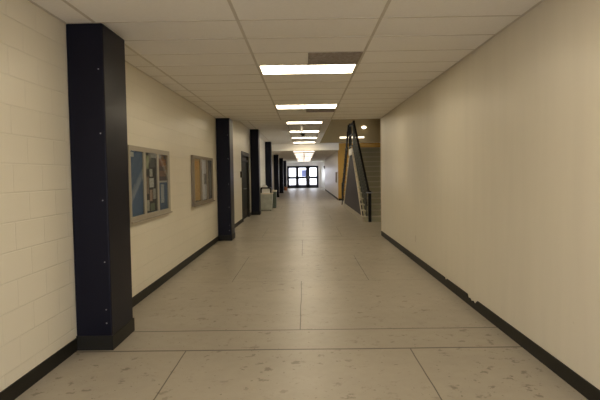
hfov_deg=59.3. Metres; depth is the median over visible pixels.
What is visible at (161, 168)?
paper
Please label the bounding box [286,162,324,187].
wall
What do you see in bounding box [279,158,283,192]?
column
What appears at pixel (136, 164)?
display case
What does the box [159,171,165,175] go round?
sheet
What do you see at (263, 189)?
hood
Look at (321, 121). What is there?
recessed light
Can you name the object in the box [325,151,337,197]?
wall
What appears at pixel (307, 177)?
door
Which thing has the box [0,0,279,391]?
wall
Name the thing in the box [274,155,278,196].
column
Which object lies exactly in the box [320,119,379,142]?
ceiling
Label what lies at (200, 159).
display case
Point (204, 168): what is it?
paper
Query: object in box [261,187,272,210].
recycling bin
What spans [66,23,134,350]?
column
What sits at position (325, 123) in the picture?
trim
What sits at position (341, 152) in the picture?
wall
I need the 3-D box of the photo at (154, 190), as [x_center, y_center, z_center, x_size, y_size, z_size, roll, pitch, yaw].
[-1.942,-0.083,7.035,0.001,0.140,0.130,-1,3,0]
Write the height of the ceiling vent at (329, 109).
0.007 m
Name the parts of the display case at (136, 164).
sill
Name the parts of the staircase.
rail, panel, rail, rail, handrail, newel post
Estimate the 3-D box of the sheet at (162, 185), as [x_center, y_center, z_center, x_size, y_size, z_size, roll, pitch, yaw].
[-1.939,-0.093,7.435,0.001,0.260,0.170,-1,3,0]
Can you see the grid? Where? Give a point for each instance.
(237, 20)
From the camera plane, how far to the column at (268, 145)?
27.51 m
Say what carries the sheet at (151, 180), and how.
attached to the sheet at (147, 154)
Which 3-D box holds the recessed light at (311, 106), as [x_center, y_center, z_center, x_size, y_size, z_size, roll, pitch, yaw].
[0.125,-1.817,10.273,1.190,0.007,0.600,-1,3,0]
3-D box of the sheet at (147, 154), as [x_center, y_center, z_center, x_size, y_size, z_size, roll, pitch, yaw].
[-1.947,-0.225,6.878,0.001,0.760,0.500,-1,3,0]
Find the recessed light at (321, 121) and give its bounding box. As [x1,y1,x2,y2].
[286,121,322,123]
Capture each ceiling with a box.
[32,0,540,120]
[240,120,379,143]
[272,143,338,161]
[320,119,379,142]
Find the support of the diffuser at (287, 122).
attached to the recessed light at (321, 121)
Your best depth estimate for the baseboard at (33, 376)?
4.32 m
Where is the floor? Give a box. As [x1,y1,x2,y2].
[15,188,587,399]
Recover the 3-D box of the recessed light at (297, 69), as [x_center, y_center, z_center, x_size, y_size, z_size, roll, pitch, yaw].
[0.095,-1.638,6.617,1.190,0.007,0.600,-1,3,0]
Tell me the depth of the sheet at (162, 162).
7.45 m
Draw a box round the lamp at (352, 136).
[339,136,364,138]
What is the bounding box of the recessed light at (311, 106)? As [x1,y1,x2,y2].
[275,104,337,108]
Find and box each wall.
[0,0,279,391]
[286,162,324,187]
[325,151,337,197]
[338,143,379,199]
[381,0,599,389]
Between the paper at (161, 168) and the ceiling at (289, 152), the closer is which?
the paper at (161, 168)
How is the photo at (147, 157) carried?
attached to the sheet at (147, 154)
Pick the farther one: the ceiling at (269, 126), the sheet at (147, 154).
the ceiling at (269, 126)
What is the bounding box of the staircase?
[341,120,380,221]
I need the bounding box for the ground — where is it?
[289,179,316,184]
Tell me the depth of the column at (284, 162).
50.31 m
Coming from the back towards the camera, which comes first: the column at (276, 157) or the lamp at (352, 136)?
the column at (276, 157)
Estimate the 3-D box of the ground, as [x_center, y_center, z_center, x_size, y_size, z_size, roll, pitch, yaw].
[0.185,0.690,20.057,120.000,0.200,280.000,-1,3,0]
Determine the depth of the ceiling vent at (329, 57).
5.98 m
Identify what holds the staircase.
on the floor
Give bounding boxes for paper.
[147,200,149,210]
[159,155,166,180]
[195,161,199,200]
[202,162,204,197]
[204,168,205,195]
[208,161,209,197]
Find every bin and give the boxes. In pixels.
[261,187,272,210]
[272,190,276,207]
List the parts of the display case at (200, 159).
sill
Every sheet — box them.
[146,153,156,212]
[149,178,153,186]
[159,159,165,166]
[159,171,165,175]
[161,184,163,202]
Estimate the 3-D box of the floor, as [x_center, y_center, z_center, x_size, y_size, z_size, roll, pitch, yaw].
[1.603,0.197,28.682,7.300,0.200,62.700,-1,3,0]
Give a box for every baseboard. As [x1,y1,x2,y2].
[0,218,242,399]
[381,231,599,399]
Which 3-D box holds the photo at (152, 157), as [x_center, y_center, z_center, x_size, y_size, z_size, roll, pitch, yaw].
[-1.949,-0.510,6.959,0.001,0.160,0.220,-1,3,0]
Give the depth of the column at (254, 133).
19.95 m
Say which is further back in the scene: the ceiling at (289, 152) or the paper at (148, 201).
the ceiling at (289, 152)
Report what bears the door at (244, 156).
in the wall at (38, 294)
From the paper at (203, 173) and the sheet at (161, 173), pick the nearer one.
the sheet at (161, 173)
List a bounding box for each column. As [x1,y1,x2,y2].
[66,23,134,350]
[216,118,234,240]
[250,129,260,214]
[265,142,271,187]
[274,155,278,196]
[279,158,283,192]
[283,161,286,186]
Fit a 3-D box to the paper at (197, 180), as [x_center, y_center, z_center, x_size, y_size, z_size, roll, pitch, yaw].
[-1.922,-0.360,9.825,0.001,0.740,0.490,-1,3,0]
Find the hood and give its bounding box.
[261,187,271,192]
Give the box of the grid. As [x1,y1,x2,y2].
[28,0,543,120]
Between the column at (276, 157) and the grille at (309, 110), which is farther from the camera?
the column at (276, 157)
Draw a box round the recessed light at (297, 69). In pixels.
[258,64,356,74]
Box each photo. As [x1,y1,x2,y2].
[146,155,148,168]
[146,177,148,193]
[150,155,154,167]
[151,203,154,210]
[153,188,155,198]
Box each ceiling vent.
[306,108,335,111]
[308,52,362,64]
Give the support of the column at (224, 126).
on the floor
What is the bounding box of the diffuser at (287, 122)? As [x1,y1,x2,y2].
[287,122,321,123]
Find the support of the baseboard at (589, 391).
attached to the wall at (490, 171)
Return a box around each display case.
[128,145,172,223]
[191,155,214,206]
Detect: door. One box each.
[241,151,249,221]
[287,166,318,187]
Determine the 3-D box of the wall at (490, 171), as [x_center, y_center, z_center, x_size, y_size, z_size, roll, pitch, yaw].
[3.274,-0.626,5.129,2.726,3.700,15.360,-1,3,0]
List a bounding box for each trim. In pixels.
[315,120,330,142]
[321,162,322,187]
[380,119,381,230]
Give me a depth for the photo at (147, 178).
6.73 m
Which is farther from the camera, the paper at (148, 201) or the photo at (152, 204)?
the photo at (152, 204)
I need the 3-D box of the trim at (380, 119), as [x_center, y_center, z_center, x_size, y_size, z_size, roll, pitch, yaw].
[1.979,-0.790,12.812,0.032,3.086,0.042,-1,3,0]
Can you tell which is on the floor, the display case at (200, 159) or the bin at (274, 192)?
the bin at (274, 192)
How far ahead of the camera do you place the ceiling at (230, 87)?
5.25 m
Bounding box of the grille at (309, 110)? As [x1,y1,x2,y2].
[308,109,333,111]
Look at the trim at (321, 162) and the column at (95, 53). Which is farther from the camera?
the trim at (321, 162)
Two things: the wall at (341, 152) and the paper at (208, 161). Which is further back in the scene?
the wall at (341, 152)

